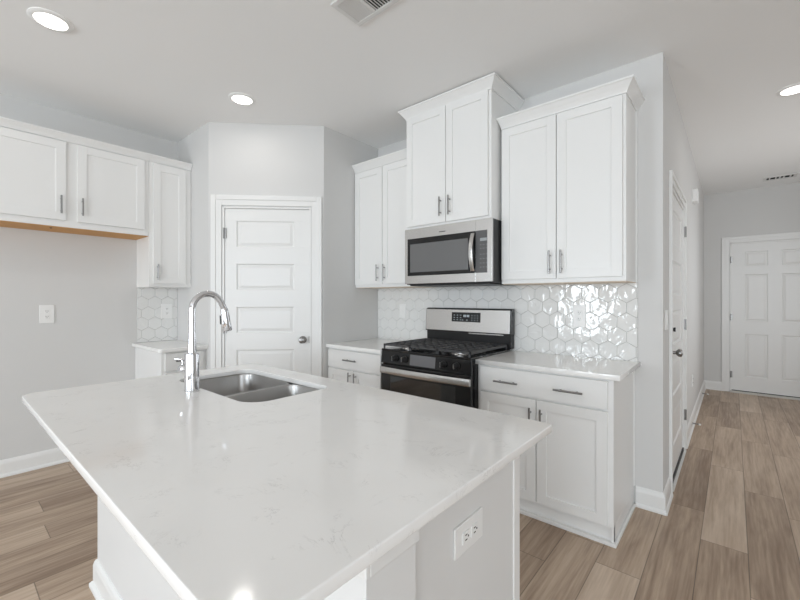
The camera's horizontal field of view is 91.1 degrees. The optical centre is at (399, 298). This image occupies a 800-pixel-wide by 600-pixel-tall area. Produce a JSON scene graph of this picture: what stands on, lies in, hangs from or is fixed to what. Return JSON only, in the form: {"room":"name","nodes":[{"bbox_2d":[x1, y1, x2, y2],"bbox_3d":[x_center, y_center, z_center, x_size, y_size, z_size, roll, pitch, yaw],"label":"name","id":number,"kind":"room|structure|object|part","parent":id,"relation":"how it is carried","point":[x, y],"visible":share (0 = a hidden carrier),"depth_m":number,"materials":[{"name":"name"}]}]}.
{"room":"kitchen","nodes":[
{"label":"kitchen","id":0,"kind":"room"},
{"bbox_2d":[0,93,176,459],"bbox_3d":[-4.083,-0.097,1.554,0.110,2.794,5.879,0,0,40],"label":"wall","id":1,"kind":"structure","parent":0,"point":[90,282],"depth_m":3.11,"materials":[{"name":"white paint"}]},
{"bbox_2d":[0,447,68,477],"bbox_3d":[-4.145,1.238,1.377,0.024,0.124,5.530,0,0,40],"label":"baseboard","id":2,"kind":"structure","parent":1,"relation":"attached to","point":[42,459],"depth_m":2.97,"materials":[{"name":"white paint"}]},
{"bbox_2d":[39,305,53,322],"bbox_3d":[-2.739,0.120,3.042,0.009,0.140,0.088,0,0,40],"label":"outlet","id":3,"kind":"object","parent":1,"relation":"attached to","point":[46,312],"visible":1,"depth_m":3.04,"materials":[{"name":"white plastic"}]},
{"bbox_2d":[0,116,149,239],"bbox_3d":[-2.554,-0.863,2.977,0.375,0.690,1.059,0,0,40],"label":"upper cabinet","id":4,"kind":"object","parent":1,"relation":"attached to","point":[51,180],"visible":1,"depth_m":2.91,"materials":[{"name":"white paint"}]},
{"bbox_3d":[-2.593,-0.859,2.709,0.019,0.573,0.438,0,0,40],"label":"door","id":5,"kind":"part","parent":4,"relation":"part of","materials":[{"name":"white paint"}]},
{"bbox_3d":[-2.450,-0.682,2.836,0.034,0.130,0.011,0,0,40],"label":"handle","id":6,"kind":"part","parent":4,"relation":"part of","materials":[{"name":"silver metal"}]},
{"bbox_3d":[-2.569,-0.524,3.013,0.305,0.004,1.019,0,0,40],"label":"underside panel","id":7,"kind":"part","parent":4,"relation":"part of","materials":[{"name":"brown wood"}]},
{"bbox_3d":[-2.559,-1.181,2.981,0.362,0.053,1.059,0,0,40],"label":"crown moulding","id":8,"kind":"part","parent":4,"relation":"part of","materials":[{"name":"white paint"}]},
{"bbox_3d":[-2.370,-0.682,2.930,0.034,0.130,0.011,0,0,40],"label":"handle","id":9,"kind":"part","parent":4,"relation":"part of","materials":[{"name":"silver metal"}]},
{"bbox_3d":[-2.266,-0.859,3.093,0.019,0.573,0.438,0,0,40],"label":"door","id":10,"kind":"part","parent":4,"relation":"part of","materials":[{"name":"white paint"}]},
{"bbox_2d":[137,288,176,342],"bbox_3d":[-2.241,0.146,3.628,0.008,0.494,0.330,0,0,40],"label":"tile backsplash","id":11,"kind":"structure","parent":1,"relation":"attached to","point":[151,327],"depth_m":3.61,"materials":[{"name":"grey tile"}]},
{"bbox_2d":[161,304,171,317],"bbox_3d":[-2.187,0.117,3.678,0.009,0.135,0.094,0,0,40],"label":"outlet","id":12,"kind":"object","parent":11,"relation":"attached to","point":[166,309],"visible":1,"depth_m":3.68,"materials":[{"name":"white plastic"}]},
{"bbox_2d":[137,154,192,287],"bbox_3d":[-2.103,-0.653,3.508,0.375,1.110,0.332,0,0,40],"label":"upper cabinet","id":13,"kind":"object","parent":1,"relation":"attached to","point":[164,256],"visible":0.97,"depth_m":3.40,"materials":[{"name":"white paint"}]},
{"bbox_3d":[-2.129,-0.100,3.531,0.305,0.004,0.328,0,0,40],"label":"underside panel","id":14,"kind":"part","parent":13,"relation":"part of","materials":[{"name":"white paint"}]},
{"bbox_3d":[-2.000,-0.634,3.406,0.019,1.012,0.256,0,0,40],"label":"door","id":15,"kind":"part","parent":13,"relation":"part of","materials":[{"name":"white paint"}]},
{"bbox_3d":[-2.108,-1.181,3.513,0.362,0.053,0.332,0,0,40],"label":"crown moulding","id":16,"kind":"part","parent":13,"relation":"part of","materials":[{"name":"white paint"}]},
{"bbox_2d":[177,122,208,368],"bbox_3d":[-1.843,-0.097,3.580,0.678,2.794,0.110,0,0,40],"label":"wall","id":17,"kind":"structure","parent":0,"point":[193,149],"depth_m":3.46,"materials":[{"name":"white paint"}]},
{"bbox_2d":[209,122,323,376],"bbox_3d":[-1.144,-0.097,3.413,0.964,2.794,0.110,0,0,-5],"label":"wall","id":18,"kind":"structure","parent":0,"point":[244,158],"depth_m":3.36,"materials":[{"name":"white paint"}]},
{"bbox_2d":[223,208,308,373],"bbox_3d":[-1.139,0.261,3.346,0.722,2.055,0.106,0,0,-5],"label":"door","id":19,"kind":"structure","parent":18,"relation":"in","point":[267,250],"depth_m":3.37,"materials":[{"name":"white paint"}]},
{"bbox_3d":[-0.836,0.355,3.353,0.064,0.064,0.071,0,0,-5],"label":"knob","id":20,"kind":"part","parent":19,"relation":"part of","materials":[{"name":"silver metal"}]},
{"bbox_2d":[211,195,321,376],"bbox_3d":[-1.141,0.211,3.404,0.924,2.177,0.129,0,0,-5],"label":"trim","id":21,"kind":"structure","parent":18,"relation":"attached to","point":[238,201],"depth_m":3.34,"materials":[{"name":"white paint"}]},
{"bbox_2d":[324,126,377,377],"bbox_3d":[-0.481,-0.097,3.692,0.110,2.794,0.680,0,0,40],"label":"wall","id":22,"kind":"structure","parent":0,"point":[350,312],"depth_m":3.56,"materials":[{"name":"white paint"}]},
{"bbox_2d":[0,0,799,194],"bbox_3d":[0.948,-1.554,1.008,8.662,0.120,11.964,0,0,40],"label":"ceiling","id":23,"kind":"structure","parent":0,"point":[164,69],"depth_m":2.46,"materials":[{"name":"white paint"}]},
{"bbox_2d":[26,7,73,32],"bbox_3d":[-1.873,-1.489,2.104,0.190,0.010,0.190,0,0,40],"label":"recessed light","id":24,"kind":"object","parent":23,"relation":"in","point":[46,18],"visible":1,"depth_m":2.09,"materials":[{"name":"white plastic"}]},
{"bbox_2d":[228,92,255,105],"bbox_3d":[-1.181,-1.489,2.933,0.190,0.010,0.190,0,0,40],"label":"recessed light","id":25,"kind":"object","parent":23,"relation":"in","point":[239,98],"visible":1,"depth_m":2.92,"materials":[{"name":"white plastic"}]},
{"bbox_2d":[331,0,399,25],"bbox_3d":[-0.165,-1.489,1.961,0.320,0.010,0.204,0,0,40],"label":"ceiling vent","id":26,"kind":"object","parent":23,"relation":"in","point":[359,12],"visible":1,"depth_m":2.01,"materials":[{"name":"white metal"}]},
{"bbox_2d":[763,173,797,181],"bbox_3d":[4.664,-1.489,4.816,0.300,0.010,0.180,0,0,40],"label":"ceiling vent","id":27,"kind":"object","parent":23,"relation":"in","point":[792,174],"visible":1,"depth_m":4.81,"materials":[{"name":"white metal"}]},
{"bbox_2d":[776,83,799,96],"bbox_3d":[2.810,-1.489,2.796,0.190,0.010,0.190,0,0,40],"label":"recessed light","id":28,"kind":"object","parent":23,"relation":"in","point":[793,89],"visible":1,"depth_m":2.81,"materials":[{"name":"white plastic"}]},
{"bbox_2d":[0,389,799,599],"bbox_3d":[0.948,1.360,1.008,8.662,0.120,11.964,0,0,40],"label":"floor","id":29,"kind":"structure","parent":0,"point":[730,530],"depth_m":2.17,"materials":[{"name":"brown wood"}]},
{"bbox_2d":[135,347,205,378],"bbox_3d":[-1.988,0.863,3.404,0.685,0.875,0.342,0,0,40],"label":"base cabinet","id":30,"kind":"object","parent":29,"relation":"on","point":[147,363],"visible":0.2,"depth_m":3.21,"materials":[{"name":"white paint"}]},
{"bbox_2d":[132,340,207,352],"bbox_3d":[-1.998,0.409,3.394,0.665,0.030,0.373,0,0,40],"label":"countertop","id":31,"kind":"structure","parent":30,"relation":"on","point":[170,345],"depth_m":3.29,"materials":[{"name":"white stone"}]},
{"bbox_3d":[-1.761,0.505,3.208,0.019,0.139,0.291,0,0,40],"label":"drawer","id":32,"kind":"part","parent":30,"relation":"part of","materials":[{"name":"white paint"}]},
{"bbox_3d":[-1.761,0.892,3.208,0.019,0.611,0.291,0,0,40],"label":"door","id":33,"kind":"part","parent":30,"relation":"part of","materials":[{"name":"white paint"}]},
{"bbox_2d":[89,383,519,599],"bbox_3d":[-0.471,0.859,1.500,1.772,0.882,0.798,0,0,40],"label":"kitchen island","id":34,"kind":"object","parent":29,"relation":"on","point":[423,566],"visible":0.07,"depth_m":1.08,"materials":[{"name":"white paint"}]},
{"bbox_3d":[-0.677,1.238,1.257,1.772,0.124,0.161,0,0,40],"label":"moulding","id":35,"kind":"part","parent":34,"relation":"part of","materials":[{"name":"white paint"}]},
{"bbox_2d":[22,364,551,599],"bbox_3d":[-0.541,0.406,1.423,1.803,0.024,1.034,0,0,40],"label":"island countertop","id":36,"kind":"structure","parent":34,"relation":"on","point":[293,497],"depth_m":0.90,"materials":[{"name":"white stone"}]},
{"bbox_2d":[174,291,231,392],"bbox_3d":[-0.857,0.179,1.727,0.101,0.429,0.219,0,0,40],"label":"kitchen faucet","id":37,"kind":"object","parent":36,"relation":"on","point":[190,366],"visible":1,"depth_m":1.66,"materials":[{"name":"silver metal"}]},
{"bbox_3d":[-0.841,0.100,1.716,0.037,0.269,0.169,0,0,40],"label":"gooseneck spout","id":38,"kind":"part","parent":37,"relation":"part of","materials":[{"name":"silver metal"}]},
{"bbox_2d":[200,374,318,401],"bbox_3d":[-0.707,0.520,1.833,0.755,0.200,0.418,0,0,40],"label":"sink","id":39,"kind":"object","parent":36,"relation":"in","point":[239,387],"visible":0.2,"depth_m":2.04,"materials":[{"name":"silver metal"}]},
{"bbox_2d":[200,374,289,395],"bbox_3d":[-0.825,0.520,1.934,0.444,0.200,0.418,0,0,40],"label":"basin","id":40,"kind":"object","parent":39,"relation":"in","point":[238,384],"depth_m":2.09,"materials":[{"name":"silver metal"}]},
{"bbox_2d":[225,384,318,401],"bbox_3d":[-0.540,0.510,1.691,0.317,0.180,0.418,0,0,40],"label":"basin","id":41,"kind":"object","parent":39,"relation":"in","point":[286,390],"depth_m":1.83,"materials":[{"name":"silver metal"}]},
{"bbox_3d":[-0.672,0.442,1.263,1.740,0.048,0.145,0,0,40],"label":"cap moulding","id":42,"kind":"part","parent":34,"relation":"part of","materials":[{"name":"white paint"}]},
{"bbox_3d":[0.170,0.859,1.011,0.020,0.882,0.560,0,0,40],"label":"panel","id":43,"kind":"part","parent":34,"relation":"part of","materials":[{"name":"white paint"}]},
{"bbox_2d":[454,507,482,560],"bbox_3d":[0.176,0.594,0.995,0.009,0.075,0.136,0,0,40],"label":"outlet","id":44,"kind":"object","parent":34,"relation":"attached to","point":[470,530],"visible":1,"depth_m":0.98,"materials":[{"name":"white plastic"}]},
{"bbox_2d":[462,529,468,544],"bbox_3d":[0.164,0.594,0.978,0.004,0.029,0.031,0,0,40],"label":"receptacle","id":45,"kind":"object","parent":44,"relation":"attached to","point":[465,532],"depth_m":0.97,"materials":[{"name":"grey plastic"}]},
{"bbox_2d":[471,521,477,536],"bbox_3d":[0.191,0.594,1.010,0.004,0.029,0.031,0,0,40],"label":"receptacle","id":46,"kind":"object","parent":44,"relation":"attached to","point":[474,524],"depth_m":1.01,"materials":[{"name":"grey plastic"}]},
{"bbox_2d":[328,348,382,388],"bbox_3d":[-0.190,0.863,3.446,0.648,0.875,0.677,0,0,40],"label":"base cabinet","id":47,"kind":"object","parent":29,"relation":"on","point":[356,367],"visible":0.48,"depth_m":3.19,"materials":[{"name":"white paint"}]},
{"bbox_3d":[-0.499,0.897,3.321,0.314,0.601,0.019,0,0,40],"label":"door","id":48,"kind":"part","parent":47,"relation":"part of","materials":[{"name":"white paint"}]},
{"bbox_3d":[-0.381,0.510,3.221,0.624,0.149,0.019,0,0,40],"label":"drawer","id":49,"kind":"part","parent":47,"relation":"part of","materials":[{"name":"white paint"}]},
{"bbox_2d":[326,338,403,353],"bbox_3d":[-0.186,0.409,3.450,0.652,0.030,0.648,0,0,40],"label":"countertop","id":50,"kind":"structure","parent":47,"relation":"on","point":[375,345],"depth_m":3.35,"materials":[{"name":"white stone"}]},
{"bbox_3d":[-0.259,0.897,3.117,0.304,0.601,0.019,0,0,40],"label":"door","id":51,"kind":"part","parent":47,"relation":"part of","materials":[{"name":"white paint"}]},
{"bbox_2d":[380,307,514,408],"bbox_3d":[0.346,0.689,2.958,0.792,1.222,0.674,0,0,40],"label":"gas range","id":52,"kind":"object","parent":29,"relation":"on","point":[440,366],"visible":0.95,"depth_m":2.87,"materials":[{"name":"black metal"}]},
{"bbox_3d":[-0.043,0.440,2.890,0.048,0.048,0.038,0,0,40],"label":"knob","id":53,"kind":"part","parent":52,"relation":"part of","materials":[{"name":"black plastic"}]},
{"bbox_3d":[0.025,0.440,2.832,0.048,0.048,0.038,0,0,40],"label":"knob","id":54,"kind":"part","parent":52,"relation":"part of","materials":[{"name":"black plastic"}]},
{"bbox_3d":[0.156,0.439,2.739,0.220,0.074,0.010,0,0,40],"label":"plate","id":55,"kind":"part","parent":52,"relation":"part of","materials":[{"name":"grey metal"}]},
{"bbox_3d":[0.142,0.534,2.716,0.770,0.048,0.041,0,0,40],"label":"oven handle","id":56,"kind":"part","parent":52,"relation":"part of","materials":[{"name":"silver metal"}]},
{"bbox_3d":[0.159,0.802,2.743,0.773,0.616,0.023,0,0,40],"label":"oven door","id":57,"kind":"part","parent":52,"relation":"part of","materials":[{"name":"black glass"}]},
{"bbox_3d":[0.160,0.440,2.745,0.780,0.091,0.020,0,0,40],"label":"control panel","id":58,"kind":"part","parent":52,"relation":"part of","materials":[{"name":"black metal"}]},
{"bbox_3d":[0.282,0.440,2.614,0.048,0.048,0.038,0,0,40],"label":"knob","id":59,"kind":"part","parent":52,"relation":"part of","materials":[{"name":"black plastic"}]},
{"bbox_2d":[383,351,508,408],"bbox_3d":[0.360,0.848,2.989,0.769,0.905,0.610,0,0,40],"label":"oven","id":60,"kind":"object","parent":52,"relation":"in","point":[423,360],"depth_m":2.66,"materials":[{"name":"black metal"}]},
{"bbox_2d":[382,346,509,359],"bbox_3d":[0.342,0.387,2.968,0.773,0.016,0.584,0,0,40],"label":"cooktop","id":61,"kind":"object","parent":52,"relation":"in","point":[401,351],"depth_m":2.76,"materials":[{"name":"black metal"}]},
{"bbox_3d":[0.360,0.440,2.547,0.048,0.048,0.038,0,0,40],"label":"knob","id":62,"kind":"part","parent":52,"relation":"part of","materials":[{"name":"black plastic"}]},
{"bbox_3d":[0.530,0.150,3.159,0.265,0.076,0.008,0,0,40],"label":"display panel","id":63,"kind":"part","parent":52,"relation":"part of","materials":[{"name":"black plastic"}]},
{"bbox_2d":[478,364,635,548],"bbox_3d":[0.983,0.862,2.497,0.811,0.876,0.603,0,0,40],"label":"base cabinet","id":64,"kind":"object","parent":29,"relation":"on","point":[579,478],"visible":0.8,"depth_m":2.21,"materials":[{"name":"white paint"}]},
{"bbox_3d":[0.648,0.514,2.408,0.155,0.011,0.034,0,0,40],"label":"handle","id":65,"kind":"part","parent":64,"relation":"part of","materials":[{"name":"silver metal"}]},
{"bbox_3d":[0.664,0.897,2.430,0.364,0.601,0.019,0,0,40],"label":"door","id":66,"kind":"part","parent":64,"relation":"part of","materials":[{"name":"white paint"}]},
{"bbox_3d":[0.809,0.510,2.306,0.747,0.149,0.019,0,0,40],"label":"drawer","id":67,"kind":"part","parent":64,"relation":"part of","materials":[{"name":"white paint"}]},
{"bbox_2d":[475,350,640,380],"bbox_3d":[0.997,0.409,2.498,0.834,0.030,0.585,0,0,40],"label":"countertop","id":68,"kind":"structure","parent":64,"relation":"on","point":[598,368],"depth_m":2.38,"materials":[{"name":"white stone"}]},
{"bbox_3d":[0.928,0.514,2.170,0.155,0.011,0.034,0,0,40],"label":"handle","id":69,"kind":"part","parent":64,"relation":"part of","materials":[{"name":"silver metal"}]},
{"bbox_3d":[0.951,0.897,2.186,0.377,0.601,0.019,0,0,40],"label":"door","id":70,"kind":"part","parent":64,"relation":"part of","materials":[{"name":"white paint"}]},
{"bbox_3d":[0.987,1.290,2.502,0.811,0.020,0.540,0,0,40],"label":"shoe moulding","id":71,"kind":"part","parent":64,"relation":"part of","materials":[{"name":"white paint"}]},
{"bbox_3d":[1.293,1.253,2.269,0.012,0.094,0.550,0,0,40],"label":"panel","id":72,"kind":"part","parent":64,"relation":"part of","materials":[{"name":"white paint"}]},
{"bbox_3d":[1.473,0.799,2.466,0.006,0.751,0.016,0,0,40],"label":"scribe moulding","id":73,"kind":"part","parent":64,"relation":"part of","materials":[{"name":"white paint"}]},
{"bbox_2d":[378,52,664,503],"bbox_3d":[0.723,-0.097,3.187,2.378,2.794,0.110,0,0,40],"label":"wall","id":74,"kind":"structure","parent":0,"point":[649,72],"depth_m":2.42,"materials":[{"name":"white paint"}]},
{"bbox_2d":[352,148,429,288],"bbox_3d":[-0.060,-0.667,3.544,0.718,1.136,0.359,0,0,40],"label":"upper cabinet","id":75,"kind":"object","parent":74,"relation":"attached to","point":[380,182],"visible":0.76,"depth_m":3.44,"materials":[{"name":"white paint"}]},
{"bbox_3d":[-0.284,-0.645,3.555,0.342,1.034,0.019,0,0,40],"label":"door","id":76,"kind":"part","parent":75,"relation":"part of","materials":[{"name":"white paint"}]},
{"bbox_3d":[-0.204,-0.227,3.453,0.011,0.145,0.034,0,0,40],"label":"handle","id":77,"kind":"part","parent":75,"relation":"part of","materials":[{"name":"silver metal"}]},
{"bbox_3d":[-0.059,-1.202,3.546,0.718,0.065,0.355,0,0,40],"label":"crown moulding","id":78,"kind":"part","parent":75,"relation":"part of","materials":[{"name":"white paint"}]},
{"bbox_3d":[-0.014,-0.645,3.326,0.350,1.034,0.019,0,0,40],"label":"door","id":79,"kind":"part","parent":75,"relation":"part of","materials":[{"name":"white paint"}]},
{"bbox_3d":[-0.038,-0.100,3.571,0.715,0.004,0.290,0,0,40],"label":"underside panel","id":80,"kind":"part","parent":75,"relation":"part of","materials":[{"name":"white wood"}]},
{"bbox_2d":[398,72,523,229],"bbox_3d":[0.458,-1.015,3.025,0.835,0.940,0.480,0,0,40],"label":"upper cabinet","id":81,"kind":"object","parent":74,"relation":"attached to","point":[454,136],"visible":0.97,"depth_m":2.81,"materials":[{"name":"white paint"}]},
{"bbox_3d":[0.197,-0.987,2.989,0.365,0.850,0.019,0,0,40],"label":"door","id":82,"kind":"part","parent":81,"relation":"part of","materials":[{"name":"white paint"}]},
{"bbox_3d":[0.291,-0.675,2.874,0.011,0.140,0.034,0,0,40],"label":"handle","id":83,"kind":"part","parent":81,"relation":"part of","materials":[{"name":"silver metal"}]},
{"bbox_3d":[0.350,-0.675,2.824,0.011,0.140,0.034,0,0,40],"label":"handle","id":84,"kind":"part","parent":81,"relation":"part of","materials":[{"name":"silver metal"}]},
{"bbox_2d":[405,217,507,286],"bbox_3d":[0.453,-0.321,3.011,0.754,0.443,0.490,0,0,40],"label":"microwave","id":85,"kind":"object","parent":81,"relation":"attached to","point":[466,253],"visible":0.98,"depth_m":2.81,"materials":[{"name":"silver metal"}]},
{"bbox_3d":[0.286,-0.329,2.910,0.631,0.427,0.021,0,0,40],"label":"door","id":86,"kind":"part","parent":85,"relation":"part of","materials":[{"name":"silver metal"}]},
{"bbox_3d":[0.491,-0.319,2.689,0.031,0.262,0.050,0,0,40],"label":"door handle","id":87,"kind":"part","parent":85,"relation":"part of","materials":[{"name":"silver metal"}]},
{"bbox_3d":[0.458,-1.448,3.025,0.835,0.073,0.480,0,0,40],"label":"crown moulding","id":88,"kind":"part","parent":81,"relation":"part of","materials":[{"name":"white paint"}]},
{"bbox_3d":[0.469,-0.987,2.758,0.335,0.850,0.019,0,0,40],"label":"door","id":89,"kind":"part","parent":81,"relation":"part of","materials":[{"name":"white paint"}]},
{"bbox_2d":[378,282,637,361],"bbox_3d":[0.634,0.157,3.184,2.246,0.515,0.008,0,0,40],"label":"tile backsplash","id":90,"kind":"structure","parent":74,"relation":"attached to","point":[543,313],"depth_m":2.82,"materials":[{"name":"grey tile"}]},
{"bbox_2d":[400,304,405,317],"bbox_3d":[0.025,0.116,3.691,0.076,0.130,0.009,0,0,40],"label":"light switch","id":91,"kind":"object","parent":90,"relation":"attached to","point":[402,306],"visible":1,"depth_m":3.69,"materials":[{"name":"white plastic"}]},
{"bbox_2d":[573,305,585,326],"bbox_3d":[1.222,0.118,2.673,0.082,0.150,0.009,0,0,40],"label":"outlet","id":92,"kind":"object","parent":90,"relation":"attached to","point":[579,311],"visible":1,"depth_m":2.67,"materials":[{"name":"white plastic"}]},
{"bbox_2d":[496,74,644,284],"bbox_3d":[1.091,-0.669,2.566,0.822,1.142,0.359,0,0,40],"label":"upper cabinet","id":93,"kind":"object","parent":74,"relation":"attached to","point":[569,162],"visible":1,"depth_m":2.42,"materials":[{"name":"white paint"}]},
{"bbox_3d":[0.846,-0.645,2.595,0.367,1.034,0.019,0,0,40],"label":"door","id":94,"kind":"part","parent":93,"relation":"part of","materials":[{"name":"white paint"}]},
{"bbox_3d":[0.943,-0.230,2.478,0.011,0.145,0.034,0,0,40],"label":"handle","id":95,"kind":"part","parent":93,"relation":"part of","materials":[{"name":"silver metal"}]},
{"bbox_3d":[0.998,-0.230,2.431,0.011,0.145,0.034,0,0,40],"label":"handle","id":96,"kind":"part","parent":93,"relation":"part of","materials":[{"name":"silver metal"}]},
{"bbox_3d":[1.101,-0.100,2.602,0.758,0.004,0.290,0,0,40],"label":"underside panel","id":97,"kind":"part","parent":93,"relation":"part of","materials":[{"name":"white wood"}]},
{"bbox_3d":[1.092,-1.205,2.568,0.822,0.070,0.355,0,0,40],"label":"crown moulding","id":98,"kind":"part","parent":93,"relation":"part of","materials":[{"name":"white paint"}]},
{"bbox_3d":[1.129,-0.645,2.354,0.364,1.034,0.019,0,0,40],"label":"door","id":99,"kind":"part","parent":93,"relation":"part of","materials":[{"name":"white paint"}]},
{"bbox_3d":[1.482,-0.640,2.456,0.006,1.076,0.020,0,0,40],"label":"scribe moulding","id":100,"kind":"part","parent":93,"relation":"part of","materials":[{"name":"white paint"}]},
{"bbox_2d":[636,486,666,515],"bbox_3d":[1.540,1.238,2.404,0.165,0.124,0.024,0,0,40],"label":"baseboard","id":101,"kind":"structure","parent":74,"relation":"attached to","point":[647,499],"depth_m":2.40,"materials":[{"name":"white paint"}]},
{"bbox_2d":[665,61,703,485],"bbox_3d":[2.986,-0.097,4.099,0.110,2.794,4.212,0,0,40],"label":"wall","id":102,"kind":"structure","parent":0,"point":[679,159],"depth_m":3.81,"materials":[{"name":"white paint"}]},
{"bbox_2d":[665,310,667,329],"bbox_3d":[1.690,0.135,2.482,0.009,0.125,0.100,0,0,40],"label":"light switch","id":103,"kind":"object","parent":102,"relation":"attached to","point":[666,311],"visible":1,"depth_m":2.45,"materials":[{"name":"white plastic"}]},
{"bbox_2d":[663,477,672,515],"bbox_3d":[1.688,1.238,2.468,0.024,0.124,0.312,0,0,40],"label":"baseboard","id":104,"kind":"structure","parent":102,"relation":"attached to","point":[667,492],"depth_m":2.46,"materials":[{"name":"white paint"}]},
{"bbox_2d":[669,170,686,492],"bbox_3d":[2.090,0.226,3.030,0.129,2.149,1.073,0,0,40],"label":"trim","id":105,"kind":"structure","parent":102,"relation":"attached to","point":[677,191],"depth_m":2.78,"materials":[{"name":"white paint"}]},
{"bbox_2d":[673,450,685,491],"bbox_3d":[2.091,1.296,3.030,0.130,0.008,0.925,0,0,40],"label":"trim","id":106,"kind":"structure","parent":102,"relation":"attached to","point":[684,452],"depth_m":2.93,"materials":[{"name":"white paint"}]},
{"bbox_2d":[673,194,686,481],"bbox_3d":[2.144,0.269,3.005,0.106,2.051,0.922,0,0,40],"label":"door","id":107,"kind":"structure","parent":102,"relation":"in","point":[678,450],"depth_m":3.07,"materials":[{"name":"white paint"}]},
{"bbox_3d":[1.888,0.370,2.676,0.071,0.064,0.064,0,0,40],"label":"knob","id":108,"kind":"part","parent":107,"relation":"part of","materials":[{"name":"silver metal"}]},
{"bbox_2d":[692,189,698,204],"bbox_3d":[3.074,-1.062,4.080,0.048,0.135,0.180,0,0,40],"label":"door chime","id":109,"kind":"object","parent":102,"relation":"attached to","point":[695,193],"visible":1,"depth_m":4.02,"materials":[{"name":"white plastic"}]},
{"bbox_2d":[687,381,705,448],"bbox_3d":[3.440,1.238,4.530,0.024,0.124,2.969,0,0,40],"label":"baseboard","id":110,"kind":"structure","parent":102,"relation":"attached to","point":[690,427],"depth_m":4.17,"materials":[{"name":"white paint"}]},
{"bbox_2d":[704,182,799,391],"bbox_3d":[5.066,-0.097,5.168,1.895,2.794,0.110,0,0,40],"label":"wall","id":111,"kind":"structure","parent":0,"point":[770,209],"depth_m":5.52,"materials":[{"name":"white paint"}]},
{"bbox_2d":[704,380,722,390],"bbox_3d":[4.465,1.238,5.592,0.210,0.124,0.024,0,0,40],"label":"baseboard","id":112,"kind":"structure","parent":111,"relation":"attached to","point":[712,385],"depth_m":5.59,"materials":[{"name":"white paint"}]},
{"bbox_2d":[722,232,799,391],"bbox_3d":[4.993,0.222,5.218,1.098,2.157,0.129,0,0,40],"label":"trim","id":113,"kind":"structure","parent":111,"relation":"attached to","point":[791,236],"depth_m":5.48,"materials":[{"name":"white paint"}]},
{"bbox_2d":[730,240,799,397],"bbox_3d":[4.952,0.262,5.177,0.910,2.036,0.106,0,0,40],"label":"door","id":114,"kind":"structure","parent":111,"relation":"in","point":[765,316],"depth_m":5.25,"materials":[{"name":"white paint"}]},
{"bbox_2d":[730,390,799,399],"bbox_3d":[4.983,1.289,5.206,0.920,0.022,0.160,0,0,40],"label":"threshold","id":115,"kind":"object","parent":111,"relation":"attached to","point":[732,391],"depth_m":5.22,"materials":[{"name":"grey"}]}
]}

